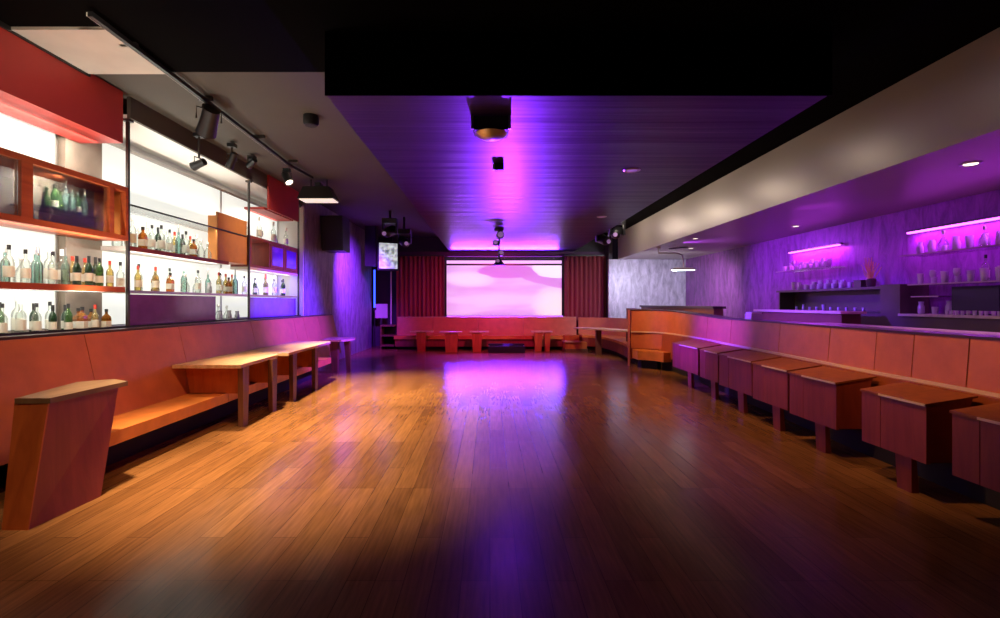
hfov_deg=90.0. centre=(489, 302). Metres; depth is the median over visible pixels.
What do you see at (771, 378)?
table
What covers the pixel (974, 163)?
recessed light
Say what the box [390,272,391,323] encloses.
pole
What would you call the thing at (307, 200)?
diffuser
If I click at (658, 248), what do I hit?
lamp
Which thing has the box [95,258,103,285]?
bottle
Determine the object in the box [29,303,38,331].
bottle
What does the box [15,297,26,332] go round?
bottle
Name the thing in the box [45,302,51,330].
bottle
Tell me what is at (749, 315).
caddy
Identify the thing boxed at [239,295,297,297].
shelf
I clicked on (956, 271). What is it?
wine glass
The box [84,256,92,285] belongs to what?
bottle
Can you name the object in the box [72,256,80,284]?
bottle
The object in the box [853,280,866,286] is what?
box
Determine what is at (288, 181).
spot lamp
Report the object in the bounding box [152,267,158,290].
bottle
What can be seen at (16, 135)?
panel
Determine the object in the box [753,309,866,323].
countertop
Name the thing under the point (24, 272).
bottle
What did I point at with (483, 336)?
seat cushion
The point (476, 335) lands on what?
table
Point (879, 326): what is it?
countertop
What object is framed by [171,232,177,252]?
bottle
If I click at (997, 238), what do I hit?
glass jug
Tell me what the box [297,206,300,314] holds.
post
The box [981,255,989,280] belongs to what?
bottle
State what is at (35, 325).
bottle
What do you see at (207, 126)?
spot lamp
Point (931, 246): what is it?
glass jug
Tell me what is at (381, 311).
panel
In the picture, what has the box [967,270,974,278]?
pint glass
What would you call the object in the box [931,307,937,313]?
tumbler
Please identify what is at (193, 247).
bottle
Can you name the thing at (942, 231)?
bottle
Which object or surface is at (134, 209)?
shelf
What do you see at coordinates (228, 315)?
glass jug
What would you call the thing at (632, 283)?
wall
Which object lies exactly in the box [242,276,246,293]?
bottle
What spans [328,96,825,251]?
ceiling
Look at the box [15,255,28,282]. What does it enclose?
bottle
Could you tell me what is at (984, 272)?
pint glass
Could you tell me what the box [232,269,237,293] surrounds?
bottle
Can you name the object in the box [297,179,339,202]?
light
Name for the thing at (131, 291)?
shelf
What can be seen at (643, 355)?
seat cushion
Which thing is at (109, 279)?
bottle
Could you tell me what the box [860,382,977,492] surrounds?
table
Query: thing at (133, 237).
bottle
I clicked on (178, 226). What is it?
bottle
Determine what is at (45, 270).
bottle
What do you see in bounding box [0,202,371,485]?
wall
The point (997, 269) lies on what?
pint glass
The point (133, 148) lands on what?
trim
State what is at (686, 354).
table
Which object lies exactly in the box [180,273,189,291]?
bottle
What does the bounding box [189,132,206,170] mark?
spot lamp
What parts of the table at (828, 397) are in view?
panel, panel, panel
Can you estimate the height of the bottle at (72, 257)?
0.303 m
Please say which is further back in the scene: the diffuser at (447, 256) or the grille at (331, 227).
the diffuser at (447, 256)
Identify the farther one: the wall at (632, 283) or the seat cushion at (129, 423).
the wall at (632, 283)
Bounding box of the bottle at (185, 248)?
[182,231,189,254]
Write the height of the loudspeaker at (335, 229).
0.820 m
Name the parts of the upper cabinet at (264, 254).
door, pane, door, pane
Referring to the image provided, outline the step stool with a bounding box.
[562,335,587,351]
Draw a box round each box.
[493,163,503,171]
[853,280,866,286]
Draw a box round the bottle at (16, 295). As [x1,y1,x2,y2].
[11,294,23,332]
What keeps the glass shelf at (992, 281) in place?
attached to the wall at (744, 279)
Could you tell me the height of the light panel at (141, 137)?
0.040 m
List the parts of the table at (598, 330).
leg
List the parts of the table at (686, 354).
panel, panel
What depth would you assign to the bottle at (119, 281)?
5.82 m
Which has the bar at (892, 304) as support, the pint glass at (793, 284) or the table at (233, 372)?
the pint glass at (793, 284)
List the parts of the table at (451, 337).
leg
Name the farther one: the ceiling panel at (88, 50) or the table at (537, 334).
the table at (537, 334)
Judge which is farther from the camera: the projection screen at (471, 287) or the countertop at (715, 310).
the projection screen at (471, 287)
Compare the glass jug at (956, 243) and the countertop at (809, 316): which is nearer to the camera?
the glass jug at (956, 243)
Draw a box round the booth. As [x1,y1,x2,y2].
[578,308,664,363]
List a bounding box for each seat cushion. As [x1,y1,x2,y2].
[109,393,228,446]
[229,375,288,400]
[297,357,330,375]
[394,335,430,338]
[431,335,471,338]
[482,335,523,338]
[524,335,562,338]
[579,334,627,347]
[632,349,670,361]
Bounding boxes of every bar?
[447,256,561,258]
[776,284,999,331]
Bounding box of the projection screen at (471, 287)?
[445,261,562,316]
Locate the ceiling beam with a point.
(357, 63)
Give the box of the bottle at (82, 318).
[76,307,87,328]
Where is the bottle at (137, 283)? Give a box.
[134,266,141,290]
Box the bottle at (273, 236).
[271,222,275,241]
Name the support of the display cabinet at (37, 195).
attached to the post at (127, 121)
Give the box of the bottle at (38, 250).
[34,246,42,282]
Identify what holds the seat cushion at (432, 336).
on the banquette at (501, 329)
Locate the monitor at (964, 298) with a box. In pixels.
[952,285,999,314]
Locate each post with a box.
[123,118,133,325]
[245,180,251,317]
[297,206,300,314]
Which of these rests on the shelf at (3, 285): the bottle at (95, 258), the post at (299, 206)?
the bottle at (95, 258)
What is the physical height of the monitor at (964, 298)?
0.374 m
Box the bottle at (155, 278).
[151,272,159,290]
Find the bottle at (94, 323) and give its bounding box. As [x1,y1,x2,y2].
[91,305,98,327]
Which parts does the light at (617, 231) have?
yoke arm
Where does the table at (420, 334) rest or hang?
on the floor
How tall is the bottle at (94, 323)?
0.281 m
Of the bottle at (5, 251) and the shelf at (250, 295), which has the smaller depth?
the bottle at (5, 251)
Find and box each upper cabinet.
[208,212,246,264]
[230,235,297,273]
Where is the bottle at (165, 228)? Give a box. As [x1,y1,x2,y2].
[162,227,168,251]
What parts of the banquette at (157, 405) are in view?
backrest panel, backrest panel, cap rail, backrest panel, backrest panel, backrest panel, backrest panel, backrest panel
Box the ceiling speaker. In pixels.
[303,113,318,127]
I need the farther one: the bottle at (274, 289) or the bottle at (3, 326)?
the bottle at (274, 289)
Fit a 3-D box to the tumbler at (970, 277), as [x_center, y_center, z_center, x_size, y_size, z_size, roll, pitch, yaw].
[6.251,-0.327,6.502,0.078,0.102,0.078,0,0,6]
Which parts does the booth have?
backrest, seat, panel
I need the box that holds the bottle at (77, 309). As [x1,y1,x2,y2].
[73,308,79,328]
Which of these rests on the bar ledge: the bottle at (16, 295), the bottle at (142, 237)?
the bottle at (16, 295)
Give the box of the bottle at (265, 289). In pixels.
[263,274,267,294]
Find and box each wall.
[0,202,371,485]
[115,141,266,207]
[278,205,303,315]
[372,237,603,345]
[604,235,611,317]
[608,259,685,317]
[686,189,999,317]
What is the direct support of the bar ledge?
on the wall at (339, 285)
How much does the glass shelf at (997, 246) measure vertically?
0.018 m
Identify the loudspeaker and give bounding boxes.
[320,215,349,252]
[365,226,377,266]
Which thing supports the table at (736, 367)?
on the floor
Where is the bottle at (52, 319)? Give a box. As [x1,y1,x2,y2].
[48,305,56,330]
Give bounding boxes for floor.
[0,346,999,617]
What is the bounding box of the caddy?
[744,312,762,319]
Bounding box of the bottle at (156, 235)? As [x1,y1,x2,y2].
[155,227,161,250]
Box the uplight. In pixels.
[488,343,524,352]
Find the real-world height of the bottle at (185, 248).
0.344 m
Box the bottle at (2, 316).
[0,302,4,333]
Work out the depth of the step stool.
15.28 m
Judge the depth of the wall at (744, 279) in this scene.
8.84 m
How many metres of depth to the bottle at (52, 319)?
4.81 m
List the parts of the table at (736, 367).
panel, panel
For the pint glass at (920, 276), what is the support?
on the glass shelf at (992, 281)
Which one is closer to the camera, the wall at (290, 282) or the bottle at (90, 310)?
the bottle at (90, 310)
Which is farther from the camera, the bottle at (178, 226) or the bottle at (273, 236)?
the bottle at (273, 236)
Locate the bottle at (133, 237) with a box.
[130,215,136,246]
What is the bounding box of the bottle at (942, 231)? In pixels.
[937,230,948,250]
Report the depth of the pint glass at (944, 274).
6.85 m
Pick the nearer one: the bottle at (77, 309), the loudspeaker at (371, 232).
the bottle at (77, 309)
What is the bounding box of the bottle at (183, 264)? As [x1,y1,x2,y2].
[181,264,186,291]
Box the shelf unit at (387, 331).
[380,324,396,349]
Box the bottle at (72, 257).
[68,256,73,280]
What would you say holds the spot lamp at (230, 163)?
hanging from the ceiling at (182, 35)
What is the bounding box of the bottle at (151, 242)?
[148,225,155,249]
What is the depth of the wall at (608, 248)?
16.94 m
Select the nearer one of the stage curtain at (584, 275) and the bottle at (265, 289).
the bottle at (265, 289)
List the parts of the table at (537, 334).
leg, leg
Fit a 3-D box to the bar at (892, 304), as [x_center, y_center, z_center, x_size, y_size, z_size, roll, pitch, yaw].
[6.250,0.610,7.060,0.460,1.780,7.120,0,0,0]
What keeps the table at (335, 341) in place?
on the floor
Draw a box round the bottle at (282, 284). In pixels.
[281,279,284,295]
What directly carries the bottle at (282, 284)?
on the shelf at (250, 295)
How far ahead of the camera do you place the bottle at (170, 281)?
6.57 m
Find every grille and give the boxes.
[305,124,316,127]
[322,218,340,247]
[366,226,374,263]
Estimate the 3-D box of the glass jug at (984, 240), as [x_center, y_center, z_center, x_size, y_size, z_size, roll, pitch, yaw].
[6.354,-0.802,6.414,0.089,0.183,0.089,0,0,-5]
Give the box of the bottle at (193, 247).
[190,239,196,255]
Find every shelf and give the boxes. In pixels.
[0,282,124,291]
[101,246,228,264]
[101,290,247,295]
[130,204,246,236]
[230,267,297,275]
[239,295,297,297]
[776,266,844,272]
[899,244,999,256]
[907,280,999,285]
[911,296,951,296]
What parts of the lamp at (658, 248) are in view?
lamp shade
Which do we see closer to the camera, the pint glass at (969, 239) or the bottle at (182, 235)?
the pint glass at (969, 239)
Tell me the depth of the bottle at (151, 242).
6.22 m
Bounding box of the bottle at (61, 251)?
[57,249,66,283]
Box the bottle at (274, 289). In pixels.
[272,276,276,294]
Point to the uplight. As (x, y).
(492, 347)
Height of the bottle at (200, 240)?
0.278 m
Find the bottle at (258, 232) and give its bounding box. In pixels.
[256,217,261,237]
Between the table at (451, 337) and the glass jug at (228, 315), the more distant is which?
the table at (451, 337)
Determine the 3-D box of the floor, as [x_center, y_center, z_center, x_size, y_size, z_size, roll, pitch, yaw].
[0.900,1.550,8.050,11.600,0.100,19.100,0,0,0]
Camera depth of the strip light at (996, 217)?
6.88 m
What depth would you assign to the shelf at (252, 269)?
9.25 m
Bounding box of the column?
[57,135,101,329]
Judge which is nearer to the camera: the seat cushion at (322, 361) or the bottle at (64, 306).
the bottle at (64, 306)
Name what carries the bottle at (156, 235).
on the shelf at (138, 251)
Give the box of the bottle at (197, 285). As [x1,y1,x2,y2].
[195,270,200,292]
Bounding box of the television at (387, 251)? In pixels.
[377,236,398,270]
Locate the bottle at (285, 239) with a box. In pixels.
[284,228,287,245]
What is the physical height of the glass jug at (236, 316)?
0.166 m
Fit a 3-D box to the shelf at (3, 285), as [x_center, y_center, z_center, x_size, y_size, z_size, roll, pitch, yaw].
[-4.270,-0.150,4.010,0.340,0.060,3.220,0,0,0]
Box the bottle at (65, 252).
[61,248,69,284]
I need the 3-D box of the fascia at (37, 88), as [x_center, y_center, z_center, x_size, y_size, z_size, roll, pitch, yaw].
[-4.235,-2.021,3.925,0.470,0.562,3.050,0,0,0]
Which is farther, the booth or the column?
the booth
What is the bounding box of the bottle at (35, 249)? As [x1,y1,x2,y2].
[31,246,39,282]
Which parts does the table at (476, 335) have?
leg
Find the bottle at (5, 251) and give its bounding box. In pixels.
[0,243,9,281]
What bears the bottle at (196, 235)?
on the shelf at (138, 251)
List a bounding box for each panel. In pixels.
[0,21,163,76]
[0,112,56,332]
[102,143,220,326]
[123,114,266,204]
[130,294,215,324]
[221,189,277,319]
[250,297,295,317]
[375,304,387,324]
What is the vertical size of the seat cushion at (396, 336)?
0.110 m
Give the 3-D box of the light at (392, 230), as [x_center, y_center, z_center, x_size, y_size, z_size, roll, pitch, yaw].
[-2.520,-1.976,12.572,0.380,0.688,0.443,0,0,0]
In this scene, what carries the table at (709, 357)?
on the floor
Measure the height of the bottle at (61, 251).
0.359 m
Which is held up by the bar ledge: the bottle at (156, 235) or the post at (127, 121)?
the post at (127, 121)
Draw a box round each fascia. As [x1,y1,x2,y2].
[0,27,122,142]
[244,175,298,221]
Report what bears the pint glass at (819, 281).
on the bar at (892, 304)
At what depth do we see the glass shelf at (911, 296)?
7.10 m
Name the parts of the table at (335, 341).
leg, leg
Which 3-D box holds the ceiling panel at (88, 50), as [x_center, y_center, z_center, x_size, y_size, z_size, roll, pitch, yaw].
[-3.610,-2.269,4.450,0.900,0.059,1.100,0,0,0]
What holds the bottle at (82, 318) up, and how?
on the bar ledge
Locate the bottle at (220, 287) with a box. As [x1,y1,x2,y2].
[218,273,222,293]
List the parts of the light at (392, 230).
yoke arm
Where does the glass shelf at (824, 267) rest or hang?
attached to the wall at (744, 279)
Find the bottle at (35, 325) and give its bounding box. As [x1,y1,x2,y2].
[31,303,41,331]
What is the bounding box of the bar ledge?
[0,315,300,335]
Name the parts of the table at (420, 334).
leg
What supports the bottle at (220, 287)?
on the shelf at (131, 291)
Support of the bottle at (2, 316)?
on the bar ledge
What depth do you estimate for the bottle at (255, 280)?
9.01 m
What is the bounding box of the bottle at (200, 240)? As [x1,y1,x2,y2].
[197,239,204,257]
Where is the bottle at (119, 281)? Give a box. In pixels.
[116,262,124,286]
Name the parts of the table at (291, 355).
panel, leg, panel, leg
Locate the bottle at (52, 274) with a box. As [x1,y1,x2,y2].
[48,251,57,283]
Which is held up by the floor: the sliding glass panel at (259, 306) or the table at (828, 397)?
the table at (828, 397)
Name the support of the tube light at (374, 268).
on the floor
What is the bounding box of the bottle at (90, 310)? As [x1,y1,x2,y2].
[87,309,95,327]
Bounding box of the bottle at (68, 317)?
[64,304,72,329]
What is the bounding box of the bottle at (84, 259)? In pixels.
[81,258,86,284]
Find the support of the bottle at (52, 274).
on the shelf at (3, 285)
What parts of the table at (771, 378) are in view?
panel, panel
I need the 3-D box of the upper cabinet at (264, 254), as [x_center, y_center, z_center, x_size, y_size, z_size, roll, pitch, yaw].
[-4.264,-0.891,9.600,0.352,0.538,2.100,0,0,0]
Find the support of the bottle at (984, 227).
on the glass shelf at (997, 246)
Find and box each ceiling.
[0,0,999,236]
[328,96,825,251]
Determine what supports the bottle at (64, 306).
on the bar ledge
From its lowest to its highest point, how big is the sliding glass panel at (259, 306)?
0.398 m
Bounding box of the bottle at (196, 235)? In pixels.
[195,234,199,256]
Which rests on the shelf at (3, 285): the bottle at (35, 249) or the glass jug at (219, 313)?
the bottle at (35, 249)
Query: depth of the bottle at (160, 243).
6.40 m
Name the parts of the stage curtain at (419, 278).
heading rail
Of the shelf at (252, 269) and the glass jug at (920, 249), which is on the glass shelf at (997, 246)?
the glass jug at (920, 249)
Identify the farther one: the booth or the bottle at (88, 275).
the booth
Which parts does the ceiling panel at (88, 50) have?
rail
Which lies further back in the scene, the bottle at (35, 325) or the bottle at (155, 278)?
the bottle at (155, 278)
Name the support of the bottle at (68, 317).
on the bar ledge
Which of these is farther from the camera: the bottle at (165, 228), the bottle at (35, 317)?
the bottle at (165, 228)
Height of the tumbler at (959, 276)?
0.097 m
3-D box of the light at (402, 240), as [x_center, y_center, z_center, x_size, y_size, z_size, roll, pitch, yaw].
[-2.322,-1.907,13.472,0.380,0.827,0.443,0,0,0]
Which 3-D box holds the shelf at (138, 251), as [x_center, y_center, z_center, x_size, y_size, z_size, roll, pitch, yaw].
[-4.270,-0.625,6.775,0.340,0.050,2.150,0,0,0]
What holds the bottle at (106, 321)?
on the bar ledge
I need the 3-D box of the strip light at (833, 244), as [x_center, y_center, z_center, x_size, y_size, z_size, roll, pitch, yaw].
[6.447,-1.085,9.975,0.095,0.050,1.550,0,0,0]
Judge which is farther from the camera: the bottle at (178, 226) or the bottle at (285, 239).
the bottle at (285, 239)
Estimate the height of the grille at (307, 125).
0.004 m
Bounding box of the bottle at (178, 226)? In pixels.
[175,226,181,253]
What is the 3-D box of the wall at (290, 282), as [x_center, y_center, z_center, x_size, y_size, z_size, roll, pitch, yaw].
[-4.370,-0.885,10.780,0.700,2.430,0.040,0,0,0]
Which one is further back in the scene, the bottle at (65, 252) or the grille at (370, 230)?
the grille at (370, 230)
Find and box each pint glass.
[791,282,795,289]
[797,282,800,289]
[818,280,823,288]
[917,273,923,283]
[940,271,948,282]
[965,235,973,247]
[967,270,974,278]
[979,268,988,280]
[995,267,999,279]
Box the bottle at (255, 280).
[252,280,258,294]
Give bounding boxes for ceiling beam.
[325,31,831,95]
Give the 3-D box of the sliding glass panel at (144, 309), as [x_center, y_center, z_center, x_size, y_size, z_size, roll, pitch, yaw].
[-4.129,0.099,6.610,0.022,0.398,1.820,0,0,0]
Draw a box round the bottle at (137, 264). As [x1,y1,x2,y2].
[136,264,142,290]
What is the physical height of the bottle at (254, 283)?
0.311 m
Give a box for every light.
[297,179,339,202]
[373,267,375,347]
[382,211,397,237]
[396,217,410,246]
[595,230,610,245]
[609,220,625,238]
[623,168,640,172]
[788,243,842,253]
[906,215,999,233]
[958,161,983,166]
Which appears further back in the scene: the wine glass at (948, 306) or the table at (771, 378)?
the wine glass at (948, 306)
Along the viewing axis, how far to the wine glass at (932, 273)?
7.04 m
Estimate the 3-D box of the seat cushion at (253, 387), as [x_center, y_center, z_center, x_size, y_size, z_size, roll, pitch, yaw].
[-3.470,1.167,7.150,0.460,0.115,1.892,0,0,0]
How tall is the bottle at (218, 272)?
0.341 m
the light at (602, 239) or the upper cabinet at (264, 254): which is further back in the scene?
the light at (602, 239)
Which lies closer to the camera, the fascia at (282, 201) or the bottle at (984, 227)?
the bottle at (984, 227)
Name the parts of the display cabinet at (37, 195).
pane, rail, rail, pane, panel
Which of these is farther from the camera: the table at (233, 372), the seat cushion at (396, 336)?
the seat cushion at (396, 336)
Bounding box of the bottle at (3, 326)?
[0,303,7,332]
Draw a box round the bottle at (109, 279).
[106,261,113,285]
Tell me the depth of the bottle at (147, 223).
6.32 m
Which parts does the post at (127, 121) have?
plate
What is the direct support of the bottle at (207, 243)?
on the shelf at (138, 251)
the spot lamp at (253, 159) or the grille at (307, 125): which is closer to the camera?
the grille at (307, 125)
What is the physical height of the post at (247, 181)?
2.375 m
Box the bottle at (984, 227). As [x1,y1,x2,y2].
[978,225,990,245]
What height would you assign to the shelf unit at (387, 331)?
0.790 m
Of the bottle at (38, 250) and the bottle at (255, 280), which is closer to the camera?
the bottle at (38, 250)
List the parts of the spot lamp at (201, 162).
stem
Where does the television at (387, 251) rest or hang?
hanging from the ceiling at (182, 35)
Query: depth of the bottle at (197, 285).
7.19 m
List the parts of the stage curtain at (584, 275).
heading rail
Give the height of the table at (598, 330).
0.770 m
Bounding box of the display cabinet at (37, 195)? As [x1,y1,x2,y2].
[0,147,127,240]
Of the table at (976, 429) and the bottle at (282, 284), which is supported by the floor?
the table at (976, 429)
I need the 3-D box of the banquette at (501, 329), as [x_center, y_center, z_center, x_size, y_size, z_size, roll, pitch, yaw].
[-0.110,0.958,16.440,5.940,1.085,0.880,0,0,0]
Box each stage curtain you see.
[396,255,444,323]
[564,255,605,334]
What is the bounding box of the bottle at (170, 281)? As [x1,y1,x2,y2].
[166,273,173,291]
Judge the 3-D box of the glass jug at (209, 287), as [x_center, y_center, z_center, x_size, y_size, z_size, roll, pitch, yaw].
[-4.223,-0.226,7.518,0.079,0.161,0.079,0,0,-9]
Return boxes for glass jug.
[206,283,211,292]
[217,311,222,319]
[226,310,231,318]
[234,311,239,318]
[916,242,923,253]
[917,302,924,313]
[927,240,935,251]
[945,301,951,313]
[952,236,960,249]
[981,233,988,245]
[995,231,999,243]
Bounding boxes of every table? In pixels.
[1,379,127,529]
[172,353,277,426]
[236,341,330,401]
[320,337,355,372]
[410,330,433,350]
[439,331,461,351]
[470,331,488,351]
[530,331,552,350]
[573,327,627,354]
[672,339,720,387]
[699,345,742,399]
[718,350,780,412]
[752,358,821,430]
[788,366,876,452]
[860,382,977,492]
[949,402,999,491]
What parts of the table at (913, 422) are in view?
panel, panel, panel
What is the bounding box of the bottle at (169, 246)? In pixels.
[166,229,172,252]
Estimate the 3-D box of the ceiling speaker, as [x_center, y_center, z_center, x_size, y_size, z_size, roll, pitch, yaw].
[-2.220,-2.263,6.200,0.190,0.134,0.190,0,0,0]
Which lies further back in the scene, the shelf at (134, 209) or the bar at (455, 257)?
the bar at (455, 257)
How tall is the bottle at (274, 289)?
0.389 m
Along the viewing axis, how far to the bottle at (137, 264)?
6.15 m
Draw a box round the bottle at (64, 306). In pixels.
[61,305,66,329]
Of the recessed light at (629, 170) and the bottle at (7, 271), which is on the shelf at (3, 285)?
the bottle at (7, 271)
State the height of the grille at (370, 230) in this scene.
1.160 m
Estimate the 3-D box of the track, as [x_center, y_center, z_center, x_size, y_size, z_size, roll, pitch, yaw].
[-3.197,-2.277,6.450,0.189,0.085,5.101,0,0,-1]
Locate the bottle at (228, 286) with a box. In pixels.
[225,277,231,293]
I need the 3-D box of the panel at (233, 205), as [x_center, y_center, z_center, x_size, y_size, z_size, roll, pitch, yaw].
[-4.585,-0.820,9.610,0.050,2.240,2.260,0,0,0]
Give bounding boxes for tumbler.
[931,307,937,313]
[954,275,960,281]
[967,274,974,281]
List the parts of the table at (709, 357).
panel, panel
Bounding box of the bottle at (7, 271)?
[2,244,14,281]
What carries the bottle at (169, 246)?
on the shelf at (138, 251)
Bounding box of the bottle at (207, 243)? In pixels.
[203,242,211,258]
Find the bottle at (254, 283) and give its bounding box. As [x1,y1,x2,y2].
[253,278,256,294]
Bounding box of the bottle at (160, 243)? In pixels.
[157,225,164,250]
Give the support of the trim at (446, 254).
attached to the wall at (418, 244)
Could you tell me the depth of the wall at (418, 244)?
17.50 m
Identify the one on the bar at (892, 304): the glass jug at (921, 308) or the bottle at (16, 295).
the glass jug at (921, 308)
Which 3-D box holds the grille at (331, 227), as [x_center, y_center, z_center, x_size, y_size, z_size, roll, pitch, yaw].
[-3.700,-1.640,11.685,0.440,0.700,0.020,0,0,0]
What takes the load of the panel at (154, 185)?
on the bar ledge
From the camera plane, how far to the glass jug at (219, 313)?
7.78 m
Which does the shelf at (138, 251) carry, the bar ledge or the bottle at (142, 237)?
the bottle at (142, 237)
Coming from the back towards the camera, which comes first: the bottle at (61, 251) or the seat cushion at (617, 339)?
the seat cushion at (617, 339)
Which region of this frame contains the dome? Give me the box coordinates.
[471,116,510,141]
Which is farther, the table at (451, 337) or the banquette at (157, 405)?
the table at (451, 337)
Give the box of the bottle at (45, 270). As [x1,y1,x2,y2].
[43,246,54,283]
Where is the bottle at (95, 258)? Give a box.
[93,257,96,285]
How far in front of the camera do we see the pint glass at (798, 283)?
10.02 m
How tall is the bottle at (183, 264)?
0.398 m
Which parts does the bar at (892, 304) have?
panel, panel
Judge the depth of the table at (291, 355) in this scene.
8.08 m
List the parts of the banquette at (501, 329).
backrest panel, backrest panel, seat, backrest panel, led strip, backrest panel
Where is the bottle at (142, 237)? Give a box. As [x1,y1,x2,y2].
[138,227,147,248]
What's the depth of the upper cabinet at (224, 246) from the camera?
7.87 m
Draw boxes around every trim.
[127,97,302,205]
[399,252,604,256]
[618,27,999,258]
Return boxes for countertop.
[640,305,725,350]
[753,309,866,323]
[821,323,999,334]
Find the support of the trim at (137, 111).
attached to the wall at (339, 285)
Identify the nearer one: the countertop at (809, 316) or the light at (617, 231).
the countertop at (809, 316)
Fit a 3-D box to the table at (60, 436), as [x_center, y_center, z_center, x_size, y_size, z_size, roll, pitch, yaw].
[-3.184,1.081,3.826,0.399,0.838,1.085,0,0,-12]
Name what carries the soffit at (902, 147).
attached to the wall at (744, 279)
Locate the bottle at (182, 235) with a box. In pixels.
[179,234,184,254]
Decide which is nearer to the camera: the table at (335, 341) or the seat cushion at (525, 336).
the table at (335, 341)
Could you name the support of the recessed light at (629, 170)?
in the ceiling at (564, 158)
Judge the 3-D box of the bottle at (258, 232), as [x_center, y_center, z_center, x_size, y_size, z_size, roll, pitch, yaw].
[-4.223,-1.366,9.150,0.094,0.410,0.094,0,0,-5]
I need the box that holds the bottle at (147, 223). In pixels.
[146,222,151,248]
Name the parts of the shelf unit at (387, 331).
panel, panel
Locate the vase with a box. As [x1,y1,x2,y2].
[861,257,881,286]
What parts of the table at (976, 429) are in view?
panel, panel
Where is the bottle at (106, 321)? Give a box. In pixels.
[101,309,111,326]
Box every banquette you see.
[0,314,340,485]
[394,315,575,348]
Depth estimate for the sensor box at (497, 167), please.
6.34 m
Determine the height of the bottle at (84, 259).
0.297 m
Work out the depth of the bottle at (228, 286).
8.04 m
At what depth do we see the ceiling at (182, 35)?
4.41 m
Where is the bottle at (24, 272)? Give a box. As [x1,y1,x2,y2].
[20,249,30,282]
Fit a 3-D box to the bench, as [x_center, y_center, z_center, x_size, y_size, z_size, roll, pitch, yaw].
[3.850,0.830,7.408,1.100,1.340,9.625,0,0,0]
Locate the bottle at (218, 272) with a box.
[216,272,221,293]
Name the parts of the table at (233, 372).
panel, leg, panel, leg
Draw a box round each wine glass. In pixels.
[929,270,935,282]
[953,268,960,281]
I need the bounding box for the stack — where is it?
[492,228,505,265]
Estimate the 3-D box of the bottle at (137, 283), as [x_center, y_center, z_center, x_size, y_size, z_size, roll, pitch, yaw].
[-4.217,-0.296,5.989,0.074,0.300,0.074,0,0,14]
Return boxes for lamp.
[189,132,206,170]
[195,104,221,138]
[225,143,237,169]
[245,155,257,168]
[281,168,293,185]
[656,247,696,269]
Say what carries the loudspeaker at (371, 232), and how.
hanging from the ceiling at (182, 35)
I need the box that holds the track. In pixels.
[86,11,312,178]
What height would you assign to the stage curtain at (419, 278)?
3.101 m
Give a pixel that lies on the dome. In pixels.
(486, 128)
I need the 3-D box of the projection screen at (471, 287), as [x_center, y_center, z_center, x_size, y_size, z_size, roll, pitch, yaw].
[0.490,-0.470,17.310,4.080,2.000,0.080,0,0,0]
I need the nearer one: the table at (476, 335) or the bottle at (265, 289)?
the bottle at (265, 289)
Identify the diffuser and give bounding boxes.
[299,198,337,202]
[447,256,561,256]
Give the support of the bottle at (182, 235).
on the shelf at (138, 251)
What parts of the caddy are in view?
plate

